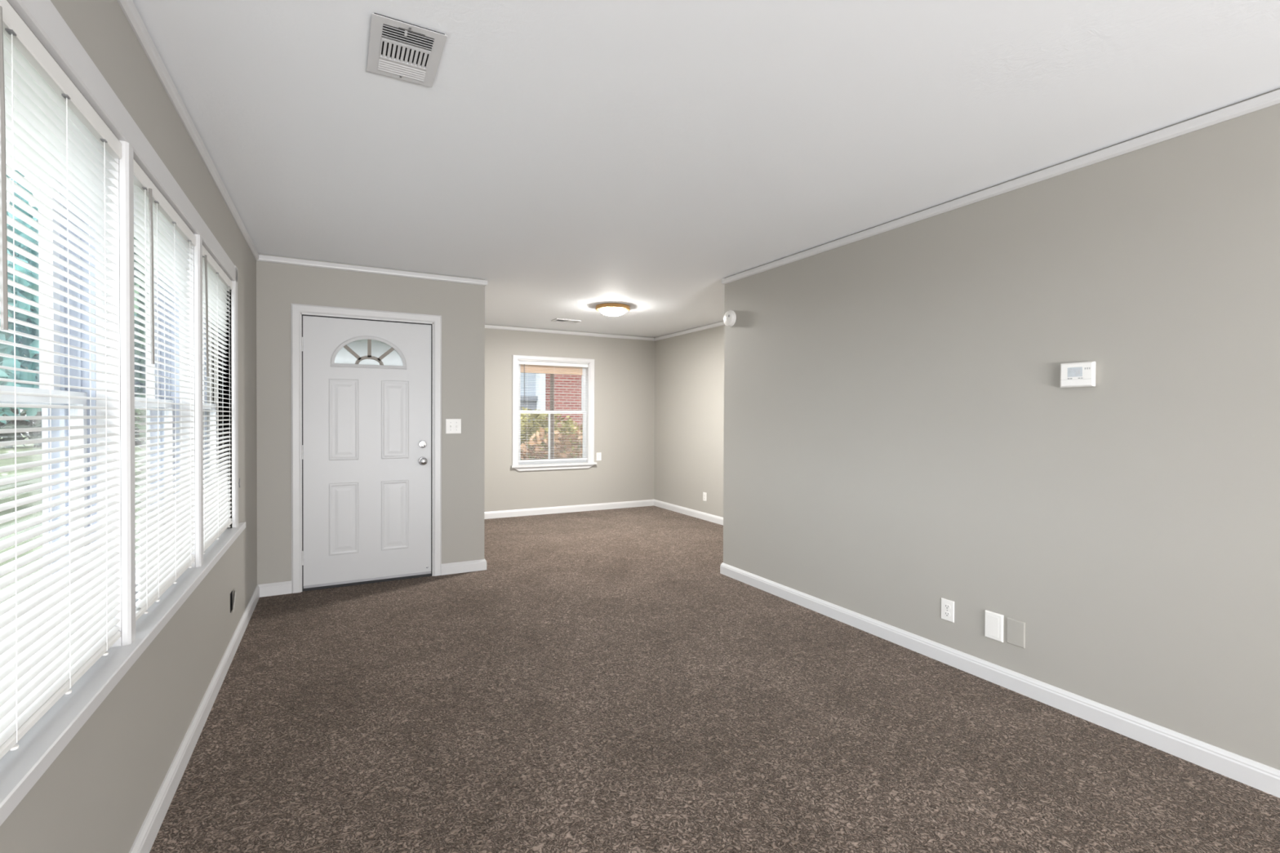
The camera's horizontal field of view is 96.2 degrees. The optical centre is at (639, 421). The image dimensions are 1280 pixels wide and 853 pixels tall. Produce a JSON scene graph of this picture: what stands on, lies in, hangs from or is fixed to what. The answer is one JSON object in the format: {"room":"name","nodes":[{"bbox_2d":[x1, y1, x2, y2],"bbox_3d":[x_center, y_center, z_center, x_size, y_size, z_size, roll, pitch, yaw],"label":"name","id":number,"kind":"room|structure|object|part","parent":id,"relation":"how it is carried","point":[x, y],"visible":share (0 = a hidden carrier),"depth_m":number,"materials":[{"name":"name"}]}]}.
{"room":"empty living room","nodes":[
{"label":"empty living room","id":0,"kind":"room"},
{"bbox_2d":[0,0,257,852],"bbox_3d":[-0.614,0.079,-0.066,0.130,2.420,9.459,0,1,-28],"label":"wall","id":1,"kind":"structure","parent":0,"point":[97,795],"depth_m":1.76,"materials":[{"name":"beige paint"}]},
{"bbox_2d":[0,0,238,647],"bbox_3d":[-1.657,-0.105,1.902,0.196,1.450,2.805,0,1,-28],"label":"window","id":2,"kind":"structure","parent":1,"relation":"in","point":[4,398],"depth_m":1.51,"materials":[{"name":"white paint"}]},
{"bbox_3d":[-1.289,-0.371,1.080,0.026,0.670,0.843,0,1,-28],"label":"sash","id":3,"kind":"part","parent":2,"relation":"part of","materials":[{"name":"plastic"}]},
{"bbox_3d":[-1.247,0.249,1.110,0.026,0.640,0.843,0,1,-28],"label":"sash","id":4,"kind":"part","parent":2,"relation":"part of","materials":[{"name":"glass"}]},
{"bbox_2d":[0,0,121,759],"bbox_3d":[-1.185,-0.074,1.138,0.062,1.308,0.838,0,1,-28],"label":"mini blind","id":5,"kind":"object","parent":2,"relation":"attached to","point":[53,631],"visible":1,"depth_m":1.17,"materials":[{"name":"white plastic"}]},
{"bbox_3d":[-1.118,-0.057,1.009,0.030,1.255,0.004,0,1,-28],"label":"ladder cord","id":6,"kind":"part","parent":5,"relation":"part of","materials":[{"name":"white fabric"}]},
{"bbox_3d":[-1.225,-0.059,1.213,0.030,1.255,0.004,0,1,-28],"label":"ladder cord","id":7,"kind":"part","parent":5,"relation":"part of","materials":[{"name":"white fabric"}]},
{"bbox_3d":[-1.188,0.565,1.144,0.026,0.019,0.828,0,1,-28],"label":"rail","id":8,"kind":"part","parent":5,"relation":"part of","materials":[{"name":"white plastic"}]},
{"bbox_3d":[-1.327,-0.062,1.408,0.030,1.255,0.004,0,1,-28],"label":"ladder cord","id":9,"kind":"part","parent":5,"relation":"part of","materials":[{"name":"white fabric"}]},
{"bbox_2d":[133,158,195,621],"bbox_3d":[-1.599,-0.084,1.927,0.062,1.308,0.827,0,1,-28],"label":"mini blind","id":10,"kind":"object","parent":2,"relation":"attached to","point":[165,550],"visible":0.85,"depth_m":1.89,"materials":[{"name":"white plastic"}]},
{"bbox_3d":[-1.483,-0.065,1.704,0.030,1.255,0.004,0,1,-28],"label":"ladder cord","id":11,"kind":"part","parent":10,"relation":"part of","materials":[{"name":"white fabric"}]},
{"bbox_3d":[-1.541,-0.067,1.815,0.030,1.255,0.004,0,1,-28],"label":"ladder cord","id":12,"kind":"part","parent":10,"relation":"part of","materials":[{"name":"white fabric"}]},
{"bbox_3d":[-1.613,0.555,1.953,0.026,0.019,0.770,0,1,-28],"label":"rail","id":13,"kind":"part","parent":10,"relation":"part of","materials":[{"name":"white plastic"}]},
{"bbox_3d":[-1.643,-0.069,2.010,0.030,1.255,0.004,0,1,-28],"label":"ladder cord","id":14,"kind":"part","parent":10,"relation":"part of","materials":[{"name":"white fabric"}]},
{"bbox_3d":[-1.753,-0.072,2.218,0.030,1.255,0.004,0,1,-28],"label":"ladder cord","id":15,"kind":"part","parent":10,"relation":"part of","materials":[{"name":"white fabric"}]},
{"bbox_2d":[202,244,232,554],"bbox_3d":[-2.016,-0.094,2.721,0.062,1.308,0.843,0,1,-28],"label":"mini blind","id":16,"kind":"object","parent":2,"relation":"attached to","point":[215,282],"visible":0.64,"depth_m":2.72,"materials":[{"name":"white plastic"}]},
{"bbox_3d":[-1.869,-0.074,2.439,0.030,1.255,0.004,0,1,-28],"label":"ladder cord","id":17,"kind":"part","parent":16,"relation":"part of","materials":[{"name":"white fabric"}]},
{"bbox_3d":[-2.018,-0.078,2.722,0.030,1.255,0.004,0,1,-28],"label":"ladder cord","id":18,"kind":"part","parent":16,"relation":"part of","materials":[{"name":"white fabric"}]},
{"bbox_3d":[-2.019,0.545,2.726,0.026,0.019,0.833,0,1,-28],"label":"rail","id":19,"kind":"part","parent":16,"relation":"part of","materials":[{"name":"white plastic"}]},
{"bbox_3d":[-2.171,-0.082,3.015,0.030,1.255,0.004,0,1,-28],"label":"ladder cord","id":20,"kind":"part","parent":16,"relation":"part of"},
{"bbox_2d":[0,521,245,826],"bbox_3d":[-1.637,0.607,1.929,0.182,0.035,2.980,0,1,-28],"label":"window sill","id":21,"kind":"structure","parent":1,"relation":"attached to","point":[20,768],"depth_m":1.26,"materials":[{"name":"white paint"}]},
{"bbox_2d":[133,199,195,607],"bbox_3d":[-1.663,-0.063,1.893,0.168,1.365,0.883,0,1,-28],"label":"window","id":22,"kind":"structure","parent":1,"relation":"in","point":[149,391],"depth_m":2.27,"materials":[{"name":"white paint"}]},
{"bbox_3d":[-1.702,-0.380,1.868,0.026,0.670,0.833,0,1,-28],"label":"sash","id":23,"kind":"part","parent":22,"relation":"part of","materials":[{"name":"plastic"}]},
{"bbox_3d":[-1.661,0.239,1.898,0.026,0.640,0.833,0,1,-28],"label":"sash","id":24,"kind":"part","parent":22,"relation":"part of","materials":[{"name":"plastic"}]},
{"bbox_2d":[128,584,259,852],"bbox_3d":[-0.527,1.246,-0.073,0.016,0.088,9.338,0,1,-28],"label":"baseboard","id":25,"kind":"structure","parent":1,"relation":"attached to","point":[144,840],"depth_m":2.12,"materials":[{"name":"white paint"}]},
{"bbox_2d":[202,290,231,528],"bbox_3d":[-2.080,-0.073,2.688,0.168,1.365,0.898,0,1,-28],"label":"window","id":26,"kind":"structure","parent":1,"relation":"in","point":[204,397],"depth_m":3.06,"materials":[{"name":"white paint"}]},
{"bbox_3d":[-2.119,-0.390,2.663,0.026,0.670,0.848,0,1,-28],"label":"sash","id":27,"kind":"part","parent":26,"relation":"part of","materials":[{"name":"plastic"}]},
{"bbox_3d":[-2.078,0.230,2.693,0.026,0.640,0.848,0,1,-28],"label":"sash","id":28,"kind":"part","parent":26,"relation":"part of","materials":[{"name":"plastic"}]},
{"bbox_2d":[230,588,235,613],"bbox_3d":[-2.183,0.961,3.091,0.025,0.106,0.085,0,1,-28],"label":"outlet cover","id":29,"kind":"object","parent":1,"relation":"attached to","point":[232,606],"visible":1,"depth_m":3.07,"materials":[{"name":"white plastic"}]},
{"bbox_3d":[-2.187,0.961,3.094,0.015,0.106,0.076,0,1,-40],"label":"plate","id":30,"kind":"part","parent":29,"relation":"part of","materials":[{"name":"white plastic"}]},
{"bbox_2d":[116,0,487,286],"bbox_3d":[-0.370,-1.113,1.323,1.618,0.041,11.716,0,1,-28],"label":"crown molding","id":31,"kind":"structure","parent":1,"relation":"attached to","point":[128,7],"depth_m":2.52,"materials":[{"name":"white paint"}]},
{"bbox_2d":[256,253,484,584],"bbox_3d":[-2.078,0.026,4.443,1.708,2.420,0.120,0,1,-28],"label":"wall","id":32,"kind":"structure","parent":0,"point":[460,306],"depth_m":4.38,"materials":[{"name":"beige paint"}]},
{"bbox_2d":[257,581,291,597],"bbox_3d":[-2.608,1.194,4.099,0.209,0.088,0.016,0,1,-28],"label":"baseboard","id":33,"kind":"structure","parent":32,"relation":"attached to","point":[278,588],"depth_m":4.09,"materials":[{"name":"white paint"}]},
{"bbox_2d":[290,303,441,593],"bbox_3d":[-2.069,0.193,4.407,1.034,2.088,0.186,0,1,-28],"label":"door","id":34,"kind":"structure","parent":32,"relation":"in","point":[366,439],"depth_m":4.37,"materials":[{"name":"white paint"}]},
{"bbox_3d":[-2.219,0.726,4.308,0.200,0.538,0.002,0,1,-28],"label":"panel","id":35,"kind":"part","parent":34,"relation":"part of","materials":[{"name":"white paint"}]},
{"bbox_3d":[-2.216,-0.016,4.300,0.200,0.607,0.002,0,1,-28],"label":"panel","id":36,"kind":"part","parent":34,"relation":"part of","materials":[{"name":"white paint"}]},
{"bbox_3d":[-2.058,-0.531,4.373,0.526,0.245,0.010,0,1,-28],"label":"fanlight frame","id":37,"kind":"part","parent":34,"relation":"part of","materials":[{"name":"white paint"}]},
{"bbox_3d":[-1.907,0.726,4.473,0.200,0.538,0.002,0,1,-28],"label":"panel","id":38,"kind":"part","parent":34,"relation":"part of","materials":[{"name":"white paint"}]},
{"bbox_3d":[-1.903,-0.017,4.466,0.200,0.607,0.002,0,1,-28],"label":"panel","id":39,"kind":"part","parent":34,"relation":"part of","materials":[{"name":"white paint"}]},
{"bbox_3d":[-1.711,0.312,4.535,0.066,0.066,0.068,0,1,-28],"label":"knob","id":40,"kind":"part","parent":34,"relation":"part of","materials":[{"name":"silver metal"}]},
{"bbox_2d":[445,418,461,433],"bbox_3d":[-1.513,0.037,4.666,0.121,0.120,0.017,0,1,-28],"label":"light switch","id":41,"kind":"object","parent":32,"relation":"attached to","point":[452,425],"visible":1,"depth_m":4.67,"materials":[{"name":"white plastic"}]},
{"bbox_2d":[484,324,654,511],"bbox_3d":[-1.078,-0.003,7.668,3.085,2.420,0.140,0,1,-28],"label":"wall","id":42,"kind":"structure","parent":0,"point":[624,368],"depth_m":7.83,"materials":[{"name":"beige paint"}]},
{"bbox_2d":[511,355,596,471],"bbox_3d":[-1.155,-0.113,7.635,1.170,1.478,0.245,0,1,-28],"label":"window","id":43,"kind":"structure","parent":42,"relation":"in","point":[588,424],"depth_m":7.66,"materials":[{"name":"white paint"}]},
{"bbox_3d":[-1.174,-0.711,7.656,0.862,0.146,0.027,0,1,-28],"label":"rail","id":44,"kind":"part","parent":43,"relation":"part of","materials":[{"name":"beige wood"}]},
{"bbox_3d":[-1.175,-0.451,7.658,0.962,0.666,0.027,0,1,-28],"label":"sash","id":45,"kind":"part","parent":43,"relation":"part of","materials":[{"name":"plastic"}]},
{"bbox_3d":[-1.165,0.205,7.640,0.962,0.695,0.026,0,1,-28],"label":"sash","id":46,"kind":"part","parent":43,"relation":"part of","materials":[{"name":"plastic"}]},
{"bbox_2d":[518,360,587,462],"bbox_3d":[-1.137,-0.133,7.586,0.956,1.293,0.048,0,1,-28],"label":"mini blind","id":47,"kind":"object","parent":43,"relation":"attached to","point":[521,362],"visible":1,"depth_m":7.58,"materials":[{"name":"white plastic"}]},
{"bbox_3d":[-1.141,0.504,7.596,0.952,0.017,0.026,0,1,-28],"label":"rail","id":48,"kind":"part","parent":47,"relation":"part of","materials":[{"name":"white plastic"}]},
{"bbox_3d":[-0.810,-0.115,7.749,0.002,1.245,0.002,0,1,-14],"label":"ladder cord","id":49,"kind":"part","parent":47,"relation":"part of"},
{"bbox_2d":[484,499,653,519],"bbox_3d":[-1.100,1.164,7.583,2.964,0.088,0.016,0,1,-28],"label":"baseboard","id":50,"kind":"structure","parent":42,"relation":"attached to","point":[559,509],"depth_m":7.64,"materials":[{"name":"white paint"}]},
{"bbox_2d":[484,324,654,341],"bbox_3d":[-1.089,-1.180,7.558,2.964,0.041,0.018,0,1,-28],"label":"crown molding","id":51,"kind":"structure","parent":42,"relation":"attached to","point":[488,326],"depth_m":7.61,"materials":[{"name":"white paint"}]},
{"bbox_2d":[596,452,601,460],"bbox_3d":[-0.562,0.477,7.865,0.070,0.109,0.008,0,1,-28],"label":"wall outlet","id":52,"kind":"object","parent":42,"relation":"attached to","point":[599,454],"visible":1,"depth_m":7.86,"materials":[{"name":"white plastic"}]},
{"bbox_2d":[653,320,724,517],"bbox_3d":[1.088,0.016,6.760,0.130,2.420,3.497,0,1,-28],"label":"wall","id":53,"kind":"structure","parent":0,"point":[689,368],"depth_m":7.43,"materials":[{"name":"beige paint"}]},
{"bbox_2d":[702,492,706,502],"bbox_3d":[0.806,0.936,7.155,0.008,0.109,0.070,0,1,-28],"label":"wall outlet","id":54,"kind":"object","parent":53,"relation":"attached to","point":[704,495],"visible":1,"depth_m":7.15,"materials":[{"name":"white plastic"}]},
{"bbox_2d":[132,0,1279,337],"bbox_3d":[0.949,-1.206,1.994,5.250,0.120,12.258,0,1,-28],"label":"ceiling","id":55,"kind":"structure","parent":0,"point":[569,157],"depth_m":2.16,"materials":[{"name":"white paint"}]},
{"bbox_2d":[366,12,447,87],"bbox_3d":[-0.730,-1.145,1.786,0.202,0.012,0.302,0,1,-28],"label":"ceiling vent","id":56,"kind":"object","parent":55,"relation":"in","point":[398,49],"visible":1,"depth_m":1.77,"materials":[{"name":"white metal"}]},
{"bbox_2d":[551,318,581,323],"bbox_3d":[-0.875,-1.197,6.813,0.316,0.012,0.187,0,1,-28],"label":"ceiling vent","id":57,"kind":"object","parent":55,"relation":"in","point":[560,320],"visible":1,"depth_m":6.80,"materials":[{"name":"white metal"}]},
{"bbox_2d":[595,302,630,315],"bbox_3d":[-0.280,-1.143,5.918,0.356,0.096,0.356,0,1,-28],"label":"ceiling light","id":58,"kind":"object","parent":55,"relation":"attached to","point":[608,308],"visible":1,"depth_m":5.81,"materials":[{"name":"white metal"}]},
{"bbox_2d":[149,506,1279,852],"bbox_3d":[0.949,1.334,2.054,5.100,0.120,12.108,0,1,-28],"label":"floor","id":59,"kind":"structure","parent":0,"point":[602,686],"depth_m":2.32,"materials":[{"name":"brown carpet"}]},
{"bbox_2d":[723,88,1279,770],"bbox_3d":[2.741,0.081,1.078,0.120,2.420,8.333,0,1,-29],"label":"wall","id":60,"kind":"structure","parent":0,"point":[902,434],"depth_m":2.56,"materials":[{"name":"beige paint"}]},
{"bbox_2d":[723,310,736,327],"bbox_3d":[0.713,-0.829,4.609,0.042,0.132,0.132,0,1,-28],"label":"smoke detector","id":61,"kind":"object","parent":60,"relation":"attached to","point":[729,319],"visible":1,"depth_m":4.58,"materials":[{"name":"white plastic"}]},
{"bbox_2d":[941,597,954,622],"bbox_3d":[1.611,0.987,3.010,0.009,0.109,0.070,0,1,-28],"label":"wall outlet","id":62,"kind":"object","parent":60,"relation":"attached to","point":[947,606],"visible":1,"depth_m":3.01,"materials":[{"name":"white plastic"}]},
{"bbox_2d":[943,611,950,617],"bbox_3d":[1.608,1.007,3.009,0.002,0.025,0.033,0,1,-29],"label":"receptacle","id":63,"kind":"object","parent":62,"relation":"attached to","point":[946,614],"depth_m":3.01,"materials":[{"name":"white plastic"}]},
{"bbox_2d":[944,604,950,609],"bbox_3d":[1.608,0.968,3.008,0.002,0.025,0.033,0,1,-29],"label":"receptacle","id":64,"kind":"object","parent":62,"relation":"attached to","point":[947,606],"depth_m":3.01,"materials":[{"name":"white plastic"}]},
{"bbox_2d":[653,499,1279,798],"bbox_3d":[2.394,1.228,2.820,1.281,0.088,11.708,0,1,-28],"label":"baseboard","id":65,"kind":"structure","parent":60,"relation":"attached to","point":[1258,775],"depth_m":2.60,"materials":[{"name":"white paint"}]},
{"bbox_2d":[654,88,1279,341],"bbox_3d":[2.403,-1.116,2.796,1.283,0.041,11.708,0,1,-28],"label":"crown molding","id":66,"kind":"structure","parent":60,"relation":"attached to","point":[1271,99],"depth_m":2.59,"materials":[{"name":"white paint"}]},
{"bbox_2d":[984,609,1004,642],"bbox_3d":[1.724,0.996,2.799,0.013,0.131,0.086,0,1,-28],"label":"blank plate","id":67,"kind":"object","parent":60,"relation":"attached to","point":[994,622],"visible":1,"depth_m":2.79,"materials":[{"name":"white plastic"}]},
{"bbox_2d":[1006,617,1025,648],"bbox_3d":[1.774,0.997,2.713,0.008,0.120,0.080,0,1,-28],"label":"blank plate","id":68,"kind":"object","parent":60,"relation":"attached to","point":[1015,629],"visible":1,"depth_m":2.71,"materials":[{"name":"white plastic"}]},
{"bbox_2d":[1060,361,1095,387],"bbox_3d":[1.888,-0.203,2.479,0.031,0.105,0.126,0,1,-28],"label":"thermostat","id":69,"kind":"object","parent":60,"relation":"attached to","point":[1074,374],"visible":1,"depth_m":2.46,"materials":[{"name":"white plastic"}]},
{"bbox_3d":[-1.961,0.012,5.915,0.120,2.420,2.370,0,1,-28],"label":"wall","id":70,"kind":"structure","parent":0,"visible":0},
{"bbox_2d":[441,558,486,575],"bbox_3d":[-1.998,1.179,5.765,0.361,0.088,2.386,0,1,-28],"label":"baseboard","id":71,"kind":"structure","parent":70,"relation":"attached to","point":[475,565],"depth_m":4.71,"materials":[{"name":"white paint"}]},
{"label":"outside","id":72,"kind":"structure","parent":0,"visible":0},
{"bbox_2d":[0,435,146,604],"bbox_3d":[-11.265,1.475,21.212,80.000,0.200,72.000,0,1,-28],"label":"lawn","id":73,"kind":"structure","parent":72,"point":[10,461],"depth_m":12.14,"materials":[{"name":"green plant"}]},
{"bbox_2d":[0,169,141,424],"bbox_3d":[-11.010,-1.474,9.469,3.488,5.941,3.530,0,1,5],"label":"tree","id":74,"kind":"object","parent":73,"relation":"on","point":[4,348],"visible":0.2,"depth_m":9.35,"materials":[{"name":"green plant"}]},
{"bbox_2d":[0,407,146,448],"bbox_3d":[-30.911,-0.416,26.631,19.167,3.851,1.902,0,1,-28],"label":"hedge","id":75,"kind":"object","parent":73,"relation":"on","point":[21,424],"visible":0.09,"depth_m":27.25,"materials":[{"name":"green plant"}]},
{"bbox_2d":[7,240,145,396],"bbox_3d":[-20.500,-3.681,21.855,6.306,10.021,6.212,0,1,-28],"label":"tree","id":76,"kind":"object","parent":73,"relation":"on","point":[21,343],"visible":0.02,"depth_m":19.83,"materials":[{"name":"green plant"}]},
{"bbox_2d":[133,236,146,443],"bbox_3d":[-12.163,-2.353,15.605,4.768,7.564,4.802,0,1,-28],"label":"tree","id":77,"kind":"object","parent":73,"relation":"on","point":[137,389],"visible":0.03,"depth_m":14.52,"materials":[{"name":"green plant"}]},
{"bbox_2d":[334,339,403,365],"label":"window","id":78,"kind":"structure","parent":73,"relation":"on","point":[359,347],"depth_m":8.83,"materials":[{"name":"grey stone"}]},
{"bbox_2d":[520,407,559,459],"bbox_3d":[-1.978,0.652,10.059,1.066,1.816,0.833,0,1,-28],"label":"shrub","id":79,"kind":"object","parent":73,"relation":"on","point":[540,417],"visible":0.2,"depth_m":9.95,"materials":[{"name":"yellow plant"}]},
{"bbox_2d":[520,373,582,425],"bbox_3d":[-2.535,-1.428,17.773,10.400,5.750,4.800,0,1,-28],"label":"house","id":80,"kind":"structure","parent":73,"relation":"on","point":[569,400],"depth_m":15.81,"materials":[{"name":"red brick"}]},
{"bbox_3d":[-2.747,-0.508,15.764,0.130,3.950,0.570,0,1,-28],"label":"corner trim","id":81,"kind":"part","parent":80,"relation":"part of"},
{"bbox_2d":[520,426,582,459],"bbox_3d":[-1.183,0.814,9.573,2.223,1.562,0.527,0,1,-28],"label":"dry shrub","id":82,"kind":"object","parent":73,"relation":"on","point":[557,437],"visible":0.2,"depth_m":9.33,"materials":[{"name":"brown plant"}]},
{"bbox_2d":[559,415,582,457],"bbox_3d":[-0.960,0.704,10.606,1.055,1.678,0.819,0,1,-28],"label":"shrub","id":83,"kind":"object","parent":73,"relation":"on","point":[560,416],"visible":0.05,"depth_m":10.40,"materials":[{"name":"yellow plant"}]}
]}

